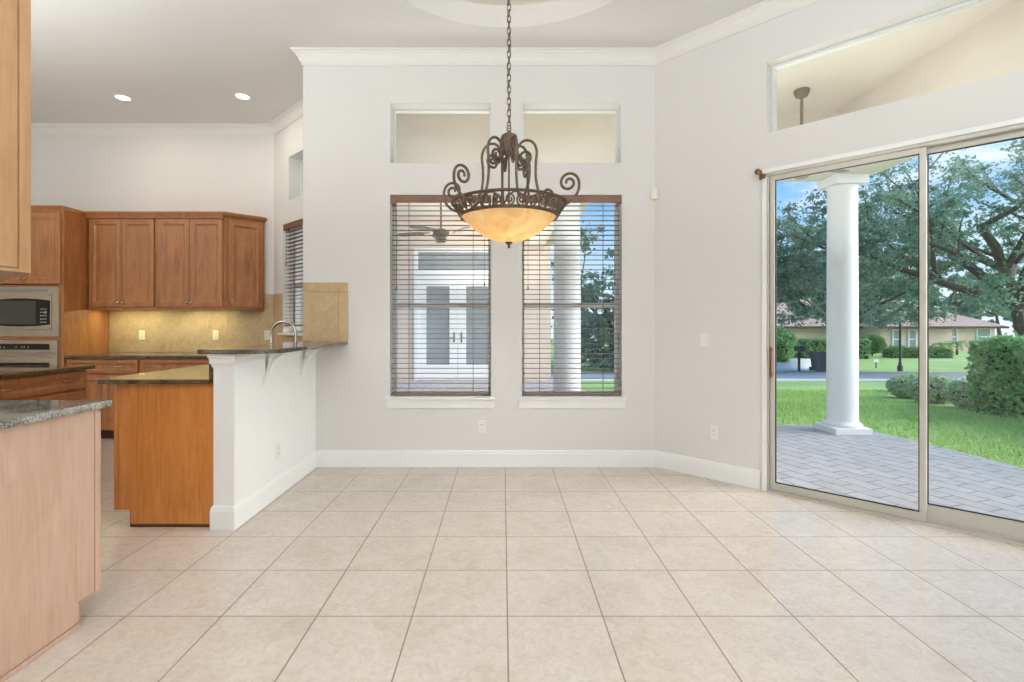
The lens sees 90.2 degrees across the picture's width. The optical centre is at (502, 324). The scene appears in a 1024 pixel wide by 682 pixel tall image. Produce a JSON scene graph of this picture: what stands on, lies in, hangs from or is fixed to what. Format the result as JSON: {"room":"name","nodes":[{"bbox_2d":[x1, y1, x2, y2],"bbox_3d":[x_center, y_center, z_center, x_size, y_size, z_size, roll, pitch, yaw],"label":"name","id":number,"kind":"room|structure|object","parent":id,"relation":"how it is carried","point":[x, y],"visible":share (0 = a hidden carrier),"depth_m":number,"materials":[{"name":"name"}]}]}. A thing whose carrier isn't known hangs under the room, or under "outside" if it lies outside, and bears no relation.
{"room":"dining area","nodes":[
{"label":"dining area","id":0,"kind":"room"},
{"bbox_2d":[0,0,30,281],"bbox_3d":[-2.291,-0.894,1.839,1.008,1.400,1.078,0,0,0],"label":"upper cabinet","id":1,"kind":"object","parent":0,"point":[15,15],"visible":1,"depth_m":1.87,"materials":[{"name":"brown wood"}]},
{"bbox_2d":[31,135,273,300],"bbox_3d":[-4.473,-0.580,6.330,3.655,3.700,0.200,0,0,0],"label":"wall","id":2,"kind":"structure","parent":0,"point":[224,173],"depth_m":6.23,"materials":[{"name":"beige paint"}]},
{"bbox_2d":[85,211,156,309],"bbox_3d":[-4.399,-0.732,6.035,0.782,1.129,0.387,0,0,0],"label":"upper cabinet","id":3,"kind":"object","parent":2,"relation":"attached to","point":[122,244],"visible":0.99,"depth_m":5.89,"materials":[{"name":"brown wood"}]},
{"bbox_2d":[109,310,220,351],"bbox_3d":[-4.120,0.079,6.226,1.360,0.518,0.008,0,0,0],"label":"wall tile","id":4,"kind":"structure","parent":2,"relation":"attached to","point":[165,330],"depth_m":6.22,"materials":[{"name":"beige tile"}]},
{"bbox_2d":[139,330,144,339],"bbox_3d":[-4.400,0.130,6.217,0.072,0.116,0.009,0,0,0],"label":"wall outlet","id":5,"kind":"object","parent":4,"relation":"attached to","point":[141,332],"visible":1,"depth_m":6.21,"materials":[{"name":"beige plastic"}]},
{"bbox_2d":[213,330,218,339],"bbox_3d":[-3.500,0.130,6.217,0.072,0.116,0.009,0,0,0],"label":"wall outlet","id":6,"kind":"object","parent":4,"relation":"attached to","point":[215,332],"visible":1,"depth_m":6.21,"materials":[{"name":"beige plastic"}]},
{"bbox_2d":[153,211,224,309],"bbox_3d":[-3.611,-0.732,6.035,0.790,1.129,0.387,0,0,0],"label":"upper cabinet","id":7,"kind":"object","parent":2,"relation":"attached to","point":[190,244],"visible":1,"depth_m":5.89,"materials":[{"name":"brown wood"}]},
{"bbox_2d":[223,212,266,310],"bbox_3d":[-3.044,-0.732,6.038,0.340,1.129,0.380,0,0,0],"label":"upper cabinet","id":8,"kind":"object","parent":2,"relation":"attached to","point":[244,234],"visible":1,"depth_m":6.04,"materials":[{"name":"brown wood"}]},
{"bbox_2d":[221,294,273,347],"bbox_3d":[-3.120,-0.016,6.225,0.640,0.708,0.008,0,0,0],"label":"wall tile","id":9,"kind":"structure","parent":2,"relation":"attached to","point":[238,328],"depth_m":6.22,"materials":[{"name":"beige tile"}]},
{"bbox_2d":[264,330,269,339],"bbox_3d":[-2.870,0.130,6.216,0.072,0.116,0.009,0,0,0],"label":"wall outlet","id":10,"kind":"object","parent":9,"relation":"attached to","point":[266,332],"visible":0.87,"depth_m":6.21,"materials":[{"name":"beige plastic"}]},
{"bbox_2d":[213,354,315,505],"bbox_3d":[-1.729,0.726,3.853,0.122,1.089,1.396,0,0,0],"label":"wall","id":11,"kind":"structure","parent":0,"point":[283,410],"depth_m":3.52,"materials":[{"name":"white paint"}]},
{"bbox_2d":[233,367,238,504],"bbox_3d":[-1.664,0.693,3.182,0.008,0.850,0.056,0,0,0],"label":"trim","id":12,"kind":"structure","parent":11,"relation":"attached to","point":[236,369],"depth_m":3.17,"materials":[{"name":"white paint"}]},
{"bbox_2d":[207,349,317,366],"bbox_3d":[-1.729,0.224,3.840,0.174,0.083,1.421,0,0,0],"label":"trim","id":13,"kind":"structure","parent":11,"relation":"attached to","point":[216,360],"depth_m":3.22,"materials":[{"name":"white paint"}]},
{"bbox_2d":[210,450,316,530],"bbox_3d":[-1.729,1.194,3.845,0.152,0.149,1.411,0,0,0],"label":"baseboard","id":14,"kind":"structure","parent":11,"relation":"attached to","point":[222,518],"depth_m":3.45,"materials":[{"name":"white paint"}]},
{"bbox_2d":[197,342,347,353],"bbox_3d":[-1.620,0.166,3.825,0.480,0.028,1.450,0,0,0],"label":"bar","id":15,"kind":"object","parent":11,"relation":"on","point":[273,348],"visible":1,"depth_m":3.37,"materials":[{"name":"stone"}]},
{"bbox_2d":[262,352,288,384],"bbox_3d":[-1.579,0.299,3.560,0.177,0.235,0.060,0,0,0],"label":"corbel","id":16,"kind":"object","parent":11,"relation":"attached to","point":[267,366],"visible":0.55,"depth_m":3.54,"materials":[{"name":"white paint"}]},
{"bbox_2d":[276,442,280,459],"bbox_3d":[-1.663,0.935,3.780,0.009,0.116,0.072,0,0,0],"label":"wall outlet","id":17,"kind":"object","parent":11,"relation":"attached to","point":[278,445],"visible":1,"depth_m":3.77,"materials":[{"name":"white plastic"}]},
{"bbox_2d":[300,348,321,374],"bbox_3d":[-1.579,0.299,4.220,0.177,0.235,0.060,0,0,0],"label":"corbel","id":18,"kind":"object","parent":11,"relation":"attached to","point":[304,360],"visible":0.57,"depth_m":4.20,"materials":[{"name":"white paint"}]},
{"bbox_2d":[274,116,302,335],"bbox_3d":[-2.218,-0.580,5.795,1.432,3.700,0.200,0,0,45],"label":"wall","id":19,"kind":"structure","parent":0,"point":[288,142],"depth_m":6.05,"materials":[{"name":"beige paint"}]},
{"bbox_2d":[274,293,302,342],"bbox_3d":[-2.292,-0.016,5.721,1.410,0.708,0.008,0,0,45],"label":"wall tile","id":20,"kind":"structure","parent":19,"relation":"attached to","point":[278,298],"depth_m":6.09,"materials":[{"name":"beige tile"}]},
{"bbox_2d":[277,225,302,335],"bbox_3d":[-2.248,-0.528,5.786,0.938,1.302,0.245,0,0,45],"label":"window","id":21,"kind":"structure","parent":19,"relation":"in","point":[296,321],"depth_m":6.13,"materials":[{"name":"white plastic"}]},
{"bbox_2d":[283,219,302,325],"bbox_3d":[-2.264,-0.580,5.755,0.874,1.197,0.071,0,0,45],"label":"window blind","id":22,"kind":"object","parent":21,"relation":"attached to","point":[286,227],"visible":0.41,"depth_m":5.89,"materials":[{"name":"brown wood"}]},
{"bbox_2d":[300,159,302,194],"bbox_3d":[-2.119,-1.691,5.787,0.060,0.496,0.716,0,0,-45],"label":"window","id":23,"kind":"structure","parent":19,"relation":"in","point":[301,160],"depth_m":6.01,"materials":[{"name":"white plastic"}]},
{"bbox_2d":[31,0,765,122],"bbox_3d":[-1.096,-2.510,0.115,10.408,0.160,12.230,0,0,0],"label":"ceiling","id":24,"kind":"structure","parent":0,"point":[179,61],"depth_m":4.32,"materials":[{"name":"paint"}]},
{"bbox_2d":[112,93,133,101],"bbox_3d":[-4.060,-2.424,5.450,0.188,0.009,0.188,0,0,0],"label":"recessed light","id":25,"kind":"object","parent":24,"relation":"in","point":[118,96],"visible":1,"depth_m":5.44,"materials":[{"name":"white plastic"}]},
{"bbox_2d":[233,92,251,99],"bbox_3d":[-2.765,-2.424,5.420,0.188,0.009,0.188,0,0,0],"label":"recessed light","id":26,"kind":"object","parent":24,"relation":"in","point":[240,95],"visible":1,"depth_m":5.42,"materials":[{"name":"white plastic"}]},
{"bbox_2d":[443,0,580,247],"bbox_3d":[0.037,-1.530,3.080,0.828,2.120,0.836,0,0,0],"label":"chandelier","id":27,"kind":"object","parent":24,"relation":"hanging from","point":[508,223],"visible":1,"depth_m":2.94,"materials":[{"name":"antique bronze"},{"name":"amber glass"}]},
{"bbox_2d":[303,65,654,449],"bbox_3d":[-0.152,-0.580,4.652,3.262,3.700,0.200,0,0,0],"label":"wall","id":28,"kind":"structure","parent":0,"point":[351,174],"depth_m":4.55,"materials":[{"name":"beige paint"}]},
{"bbox_2d":[303,282,347,340],"bbox_3d":[-1.581,-0.112,4.547,0.403,0.526,0.008,0,0,0],"label":"wall tile","id":29,"kind":"structure","parent":28,"relation":"attached to","point":[325,304],"depth_m":4.54,"materials":[{"name":"beige tile"}]},
{"bbox_2d":[385,203,494,407],"bbox_3d":[-0.556,-0.206,4.632,0.972,1.902,0.230,0,0,0],"label":"window","id":30,"kind":"structure","parent":28,"relation":"in","point":[394,401],"depth_m":4.68,"materials":[{"name":"white plastic"}]},
{"bbox_2d":[390,195,490,394],"bbox_3d":[-0.556,-0.262,4.591,0.898,1.789,0.071,0,0,0],"label":"window blind","id":31,"kind":"object","parent":30,"relation":"attached to","point":[396,199],"visible":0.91,"depth_m":4.57,"materials":[{"name":"brown wood"}]},
{"bbox_2d":[394,110,490,162],"bbox_3d":[-0.556,-1.708,4.717,0.894,0.531,0.060,0,0,0],"label":"window","id":32,"kind":"structure","parent":28,"relation":"in","point":[395,111],"depth_m":4.70,"materials":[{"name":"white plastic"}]},
{"bbox_2d":[478,420,485,432],"bbox_3d":[-0.186,0.914,4.547,0.072,0.116,0.009,0,0,0],"label":"wall outlet","id":33,"kind":"object","parent":28,"relation":"attached to","point":[481,423],"visible":1,"depth_m":4.54,"materials":[{"name":"white plastic"}]},
{"bbox_2d":[317,450,654,466],"bbox_3d":[-0.147,1.194,4.544,3.010,0.149,0.014,0,0,0],"label":"baseboard","id":34,"kind":"structure","parent":28,"relation":"attached to","point":[325,458],"depth_m":4.54,"materials":[{"name":"white paint"}]},
{"bbox_2d":[523,110,616,162],"bbox_3d":[0.618,-1.708,4.717,0.873,0.531,0.060,0,0,0],"label":"window","id":35,"kind":"structure","parent":28,"relation":"in","point":[524,111],"depth_m":4.70,"materials":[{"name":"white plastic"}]},
{"bbox_2d":[518,203,626,407],"bbox_3d":[0.618,-0.206,4.632,0.963,1.902,0.230,0,0,0],"label":"window","id":36,"kind":"structure","parent":28,"relation":"in","point":[526,401],"depth_m":4.61,"materials":[{"name":"white plastic"}]},
{"bbox_2d":[522,195,621,394],"bbox_3d":[0.618,-0.262,4.591,0.889,1.789,0.071,0,0,0],"label":"window blind","id":37,"kind":"object","parent":36,"relation":"attached to","point":[602,199],"visible":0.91,"depth_m":4.58,"materials":[{"name":"brown wood"}]},
{"bbox_2d":[651,187,658,199],"bbox_3d":[1.345,-1.160,4.520,0.066,0.100,0.043,0,0,22],"label":"sensor","id":38,"kind":"object","parent":28,"relation":"attached to","point":[654,191],"visible":1,"depth_m":4.50,"materials":[{"name":"white plastic"}]},
{"bbox_2d":[4,438,1023,681],"bbox_3d":[-1.096,1.330,0.115,10.408,0.120,12.230,0,0,0],"label":"floor","id":39,"kind":"structure","parent":0,"point":[349,574],"depth_m":2.45,"materials":[{"name":"tile"}]},
{"bbox_2d":[0,370,86,399],"bbox_3d":[-3.751,0.821,3.348,0.678,0.898,1.795,0,0,0],"label":"base cabinet","id":40,"kind":"object","parent":39,"relation":"on","point":[69,385],"visible":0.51,"depth_m":3.87,"materials":[{"name":"brown wood"}]},
{"bbox_2d":[0,365,94,378],"bbox_3d":[-3.777,0.355,3.360,0.705,0.030,1.860,0,0,0],"label":"countertop","id":41,"kind":"structure","parent":40,"relation":"on","point":[8,371],"depth_m":3.94,"materials":[{"name":"stone"}]},
{"bbox_2d":[0,409,100,681],"bbox_3d":[-2.429,0.821,1.825,1.316,0.898,0.949,0,0,0],"label":"base cabinet","id":42,"kind":"object","parent":39,"relation":"on","point":[50,470],"visible":0.83,"depth_m":1.98,"materials":[{"name":"brown wood"}]},
{"bbox_2d":[0,400,111,429],"bbox_3d":[-2.423,0.355,1.816,1.328,0.030,0.972,0,0,0],"label":"countertop","id":43,"kind":"structure","parent":42,"relation":"on","point":[13,413],"depth_m":2.08,"materials":[{"name":"grey stone"}]},
{"bbox_2d":[0,205,108,364],"bbox_3d":[-5.231,-0.013,5.880,0.877,2.566,0.698,0,0,0],"label":"tall cabinet","id":44,"kind":"object","parent":39,"relation":"on","point":[59,233],"visible":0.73,"depth_m":5.61,"materials":[{"name":"brown wood"}]},
{"bbox_2d":[0,287,59,336],"bbox_3d":[-5.234,-0.141,5.755,0.782,0.543,0.450,0,0,0],"label":"microwave oven","id":45,"kind":"object","parent":44,"relation":"in","point":[24,311],"visible":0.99,"depth_m":5.55,"materials":[{"name":"metal"}]},
{"bbox_2d":[0,340,59,365],"bbox_3d":[-5.234,0.568,5.786,0.782,0.795,0.588,0,0,0],"label":"wall oven","id":46,"kind":"object","parent":44,"relation":"in","point":[12,352],"visible":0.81,"depth_m":5.54,"materials":[{"name":"metal"}]},
{"bbox_2d":[66,358,139,437],"bbox_3d":[-4.396,0.821,5.889,0.810,0.898,0.662,0,0,0],"label":"base cabinet","id":47,"kind":"object","parent":39,"relation":"on","point":[104,367],"visible":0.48,"depth_m":5.60,"materials":[{"name":"brown wood"}]},
{"bbox_2d":[64,352,212,383],"bbox_3d":[-2.947,0.355,5.026,1.930,0.030,4.281,0,0,-44],"label":"countertop","id":48,"kind":"structure","parent":47,"relation":"on","point":[199,374],"depth_m":3.54,"materials":[{"name":"stone"}]},
{"bbox_2d":[209,364,212,378],"bbox_3d":[-1.806,0.265,3.850,0.030,0.150,1.380,0,0,0],"label":"upstand","id":49,"kind":"object","parent":48,"relation":"on","point":[210,365],"visible":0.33,"depth_m":3.16,"materials":[{"name":"stone"}]},
{"bbox_2d":[269,320,296,343],"bbox_3d":[-1.996,0.151,4.631,0.272,0.377,0.119,0,0,0],"label":"faucet","id":50,"kind":"object","parent":48,"relation":"on","point":[282,321],"visible":0.69,"depth_m":4.65,"materials":[{"name":"silver metal"}]},
{"bbox_2d":[113,384,212,526],"bbox_3d":[-2.145,0.821,4.090,0.706,0.898,1.790,0,0,0],"label":"base cabinet","id":51,"kind":"object","parent":39,"relation":"on","point":[163,433],"visible":0.56,"depth_m":3.20,"materials":[{"name":"brown wood"}]},
{"bbox_2d":[140,358,208,372],"bbox_3d":[-3.560,0.821,5.889,0.860,0.898,0.662,0,0,0],"label":"base cabinet","id":52,"kind":"object","parent":39,"relation":"on","point":[146,364],"visible":0.21,"depth_m":5.60,"materials":[{"name":"brown wood"}]},
{"bbox_2d":[655,0,1023,489],"bbox_3d":[2.804,-0.580,3.248,3.889,3.700,0.200,0,0,45],"label":"wall","id":53,"kind":"structure","parent":0,"point":[713,100],"depth_m":4.08,"materials":[{"name":"beige paint"}]},
{"bbox_2d":[31,0,820,134],"bbox_3d":[0.809,-2.370,1.734,5.115,0.117,16.058,0,0,-40],"label":"trim","id":54,"kind":"structure","parent":53,"relation":"attached to","point":[767,10],"depth_m":4.52,"materials":[{"name":"beige paint"}]},
{"bbox_2d":[700,333,708,346],"bbox_3d":[1.673,0.130,4.228,0.072,0.116,0.012,0,0,45],"label":"light switch","id":55,"kind":"object","parent":53,"relation":"attached to","point":[704,337],"visible":1,"depth_m":4.23,"materials":[{"name":"white plastic"}]},
{"bbox_2d":[655,450,760,489],"bbox_3d":[1.667,1.194,4.232,0.881,0.149,0.014,0,0,45],"label":"baseboard","id":56,"kind":"structure","parent":53,"relation":"attached to","point":[723,472],"depth_m":4.19,"materials":[{"name":"white paint"}]},
{"bbox_2d":[710,425,718,439],"bbox_3d":[1.730,0.885,4.173,0.072,0.116,0.009,0,0,45],"label":"wall outlet","id":57,"kind":"object","parent":53,"relation":"attached to","point":[714,430],"visible":1,"depth_m":4.17,"materials":[{"name":"white plastic"}]},
{"bbox_2d":[754,169,765,179],"bbox_3d":[1.960,-1.147,3.883,0.094,0.075,0.060,0,0,-34],"label":"curtain rod bracket","id":58,"kind":"object","parent":53,"relation":"attached to","point":[757,171],"visible":1,"depth_m":3.88,"materials":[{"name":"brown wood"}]},
{"bbox_2d":[771,0,992,131],"bbox_3d":[3.087,-1.735,3.007,0.062,0.548,2.768,0,0,-45],"label":"window","id":59,"kind":"structure","parent":53,"relation":"in","point":[971,3],"depth_m":3.58,"materials":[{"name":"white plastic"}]},
{"bbox_2d":[762,117,1023,546],"bbox_3d":[3.043,0.043,2.962,2.830,2.455,0.186,0,0,45],"label":"door","id":60,"kind":"structure","parent":53,"relation":"in","point":[997,528],"depth_m":3.27,"materials":[{"name":"white paint"}]},
{"label":"outside","id":61,"kind":"structure","parent":0,"visible":0},
{"bbox_2d":[551,339,1023,468],"bbox_3d":[39.000,1.995,45.500,102.000,1.311,99.000,0,0,0],"label":"lawn","id":62,"kind":"structure","parent":61,"point":[958,363],"depth_m":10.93,"materials":[{"name":"green plant"}]},
{"bbox_2d":[551,221,613,369],"bbox_3d":[7.119,-1.479,29.747,9.663,9.319,9.056,0,0,0],"label":"oak tree","id":63,"kind":"object","parent":62,"relation":"on","point":[589,323],"visible":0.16,"depth_m":27.84,"materials":[{"name":"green plant"}]},
{"bbox_2d":[581,378,960,380],"bbox_3d":[7.196,2.175,18.412,38.304,0.575,3.657,0,0,-7],"label":"curb","id":64,"kind":"object","parent":62,"relation":"on","point":[952,378],"visible":0.07,"depth_m":17.65,"materials":[{"name":"concrete"}]},
{"bbox_2d":[777,326,799,361],"bbox_3d":[19.520,1.419,36.016,2.525,2.681,2.441,0,0,0],"label":"shrub","id":65,"kind":"object","parent":62,"relation":"on","point":[786,340],"visible":0.52,"depth_m":35.22,"materials":[{"name":"green plant"}]},
{"bbox_2d":[794,345,807,371],"bbox_3d":[15.662,1.808,26.660,0.590,1.410,0.520,0,0,0],"label":"mailbox","id":66,"kind":"object","parent":62,"relation":"on","point":[800,349],"visible":0.72,"depth_m":26.65,"materials":[{"name":"paint"}]},
{"bbox_2d":[794,337,871,358],"bbox_3d":[25.750,1.830,39.992,5.525,1.849,2.163,0,0,0],"label":"hedge","id":67,"kind":"object","parent":62,"relation":"on","point":[810,344],"visible":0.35,"depth_m":39.25,"materials":[{"name":"green plant"}]},
{"bbox_2d":[778,213,961,316],"bbox_3d":[25.235,-2.638,37.110,11.111,11.219,11.343,0,0,29],"label":"oak tree","id":68,"kind":"object","parent":62,"relation":"on","point":[805,220],"visible":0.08,"depth_m":35.73,"materials":[{"name":"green plant"}]},
{"bbox_2d":[860,334,886,355],"bbox_3d":[30.759,1.754,42.508,2.084,2.006,2.062,0,0,0],"label":"topiary","id":69,"kind":"object","parent":62,"relation":"on","point":[878,342],"visible":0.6,"depth_m":41.90,"materials":[{"name":"green plant"}]},
{"bbox_2d":[777,189,1004,330],"bbox_3d":[17.344,-2.157,25.150,9.978,9.980,10.778,0,0,-43],"label":"oak tree","id":70,"kind":"object","parent":62,"relation":"on","point":[797,264],"visible":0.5,"depth_m":24.17,"materials":[{"name":"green plant"}]},
{"bbox_2d":[777,298,1008,352],"bbox_3d":[36.735,-0.024,54.490,24.439,5.750,16.420,0,0,0],"label":"house","id":71,"kind":"structure","parent":62,"relation":"on","point":[965,328],"depth_m":49.43,"materials":[{"name":"beige paint"}]},
{"bbox_2d":[777,138,1023,335],"bbox_3d":[21.831,-3.540,20.894,15.747,12.832,18.082,0,0,3],"label":"oak tree","id":72,"kind":"object","parent":62,"relation":"on","point":[1011,297],"visible":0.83,"depth_m":21.59,"materials":[{"name":"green plant"}]},
{"bbox_2d":[897,307,903,370],"bbox_3d":[21.350,0.768,27.400,0.440,3.570,0.418,0,0,0],"label":"lamp post","id":73,"kind":"object","parent":62,"relation":"on","point":[899,366],"visible":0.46,"depth_m":27.35,"materials":[{"name":"metal"}]},
{"bbox_2d":[885,373,917,398],"bbox_3d":[8.616,1.302,10.744,0.930,0.577,0.915,0,0,0],"label":"variegated shrub","id":74,"kind":"object","parent":62,"relation":"on","point":[895,384],"visible":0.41,"depth_m":10.71,"materials":[{"name":"green plant"}]},
{"bbox_2d":[881,345,953,357],"bbox_3d":[32.858,2.206,40.475,5.276,1.080,1.560,0,0,0],"label":"hedge","id":75,"kind":"object","parent":62,"relation":"on","point":[910,352],"visible":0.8,"depth_m":40.04,"materials":[{"name":"green plant"}]},
{"bbox_2d":[902,374,954,403],"bbox_3d":[8.228,1.239,9.758,0.937,0.591,0.935,0,0,0],"label":"variegated shrub","id":76,"kind":"object","parent":62,"relation":"on","point":[936,383],"visible":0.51,"depth_m":9.56,"materials":[{"name":"green plant"}]},
{"bbox_2d":[929,342,960,349],"bbox_3d":[36.528,2.118,42.513,2.268,1.273,2.797,0,0,0],"label":"shrub","id":77,"kind":"object","parent":62,"relation":"on","point":[939,344],"visible":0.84,"depth_m":42.28,"materials":[{"name":"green plant"}]},
{"bbox_2d":[906,264,995,319],"bbox_3d":[67.697,-3.376,78.798,17.324,13.007,16.350,0,0,0],"label":"tree","id":78,"kind":"object","parent":62,"relation":"on","point":[963,308],"visible":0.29,"depth_m":76.10,"materials":[{"name":"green plant"}]},
{"bbox_2d":[944,340,971,354],"bbox_3d":[39.753,2.044,44.539,2.680,1.419,2.702,0,0,0],"label":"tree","id":79,"kind":"object","parent":62,"relation":"on","point":[960,342],"visible":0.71,"depth_m":44.43,"materials":[{"name":"green plant"}]},
{"bbox_2d":[942,376,976,407],"bbox_3d":[8.120,1.178,8.749,0.912,0.583,0.879,0,0,0],"label":"variegated shrub","id":80,"kind":"object","parent":62,"relation":"on","point":[954,391],"visible":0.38,"depth_m":8.75,"materials":[{"name":"green plant"}]},
{"bbox_2d":[935,267,1021,337],"bbox_3d":[95.297,-3.862,96.428,19.200,13.937,19.400,0,0,0],"label":"tree","id":81,"kind":"object","parent":62,"relation":"on","point":[954,298],"visible":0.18,"depth_m":97.09,"materials":[{"name":"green plant"}]},
{"bbox_2d":[962,330,1023,419],"bbox_3d":[8.040,0.731,5.534,1.603,1.394,5.462,0,0,0],"label":"hedge","id":82,"kind":"object","parent":62,"relation":"on","point":[998,388],"visible":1,"depth_m":7.63,"materials":[{"name":"green plant"}]},
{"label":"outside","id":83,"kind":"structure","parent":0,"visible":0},
{"bbox_2d":[551,372,972,378],"bbox_3d":[7.000,2.325,22.000,38.000,0.756,8.000,0,0,0],"label":"street","id":84,"kind":"structure","parent":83,"point":[780,375],"depth_m":21.42,"materials":[{"name":"grey asphalt"}]},
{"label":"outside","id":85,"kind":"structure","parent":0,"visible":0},
{"bbox_2d":[777,357,814,371],"bbox_3d":[21.090,2.666,35.200,5.380,0.511,21.722,0,0,24],"label":"driveway","id":86,"kind":"structure","parent":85,"point":[792,365],"depth_m":32.60,"materials":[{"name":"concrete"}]},
{"bbox_2d":[809,351,825,370],"bbox_3d":[16.544,1.932,26.610,0.720,1.050,0.820,0,0,0],"label":"trash bin","id":87,"kind":"object","parent":86,"relation":"on","point":[818,358],"visible":0.91,"depth_m":26.32,"materials":[{"name":"black plastic"}]},
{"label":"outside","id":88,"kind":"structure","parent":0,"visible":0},
{"bbox_2d":[398,379,1023,520],"bbox_3d":[-1.140,1.350,4.600,11.720,0.100,15.200,0,0,0],"label":"patio","id":89,"kind":"structure","parent":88,"point":[877,467],"depth_m":4.57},
{"bbox_2d":[300,217,550,379],"bbox_3d":[-2.940,-0.605,12.000,8.120,3.810,0.200,0,0,0],"label":"wall","id":90,"kind":"structure","parent":89,"relation":"on","point":[531,317],"depth_m":11.90,"materials":[{"name":"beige paint"}]},
{"bbox_2d":[414,248,487,379],"bbox_3d":[-1.045,-0.240,11.921,2.048,3.078,0.159,0,0,0],"label":"door","id":91,"kind":"structure","parent":90,"relation":"in","point":[425,321],"depth_m":11.92,"materials":[{"name":"white paint"}]},
{"bbox_2d":[553,203,580,390],"bbox_3d":[0.780,-0.239,6.190,0.430,3.079,0.430,0,0,0],"label":"patio column","id":92,"kind":"structure","parent":89,"relation":"on","point":[565,321],"depth_m":6.05,"materials":[{"name":"white paint"}]},
{"bbox_2d":[814,173,872,434],"bbox_3d":[4.120,-0.239,6.190,0.430,3.079,0.430,0,0,0],"label":"patio column","id":93,"kind":"structure","parent":89,"relation":"on","point":[842,280],"depth_m":6.05,"materials":[{"name":"white paint"}]},
{"bbox_2d":[396,0,1023,247],"bbox_3d":[2.293,-2.196,4.509,5.425,0.828,15.317,0,0,-27],"label":"wall","id":94,"kind":"structure","parent":93,"relation":"on","point":[993,46],"depth_m":6.03,"materials":[{"name":"beige paint"}]},
{"bbox_2d":[398,0,1010,216],"bbox_3d":[0.950,-2.560,4.550,6.900,0.100,15.100,0,0,0],"label":"ceiling","id":95,"kind":"structure","parent":94,"relation":"attached to","point":[834,80],"depth_m":4.96,"materials":[{"name":"beige paint"}]},
{"bbox_2d":[398,203,482,243],"bbox_3d":[-0.966,-1.867,7.784,1.309,1.284,1.293,0,0,0],"label":"ceiling fan","id":96,"kind":"object","parent":95,"relation":"hanging from","point":[412,227],"visible":0.75,"depth_m":7.67,"materials":[{"name":"brown metal"}]},
{"bbox_2d":[793,87,848,178],"bbox_3d":[3.189,-2.032,5.507,1.297,0.954,1.255,0,0,0],"label":"ceiling fan","id":97,"kind":"object","parent":95,"relation":"hanging from","point":[801,93],"visible":0.24,"depth_m":5.45,"materials":[{"name":"brown metal"}]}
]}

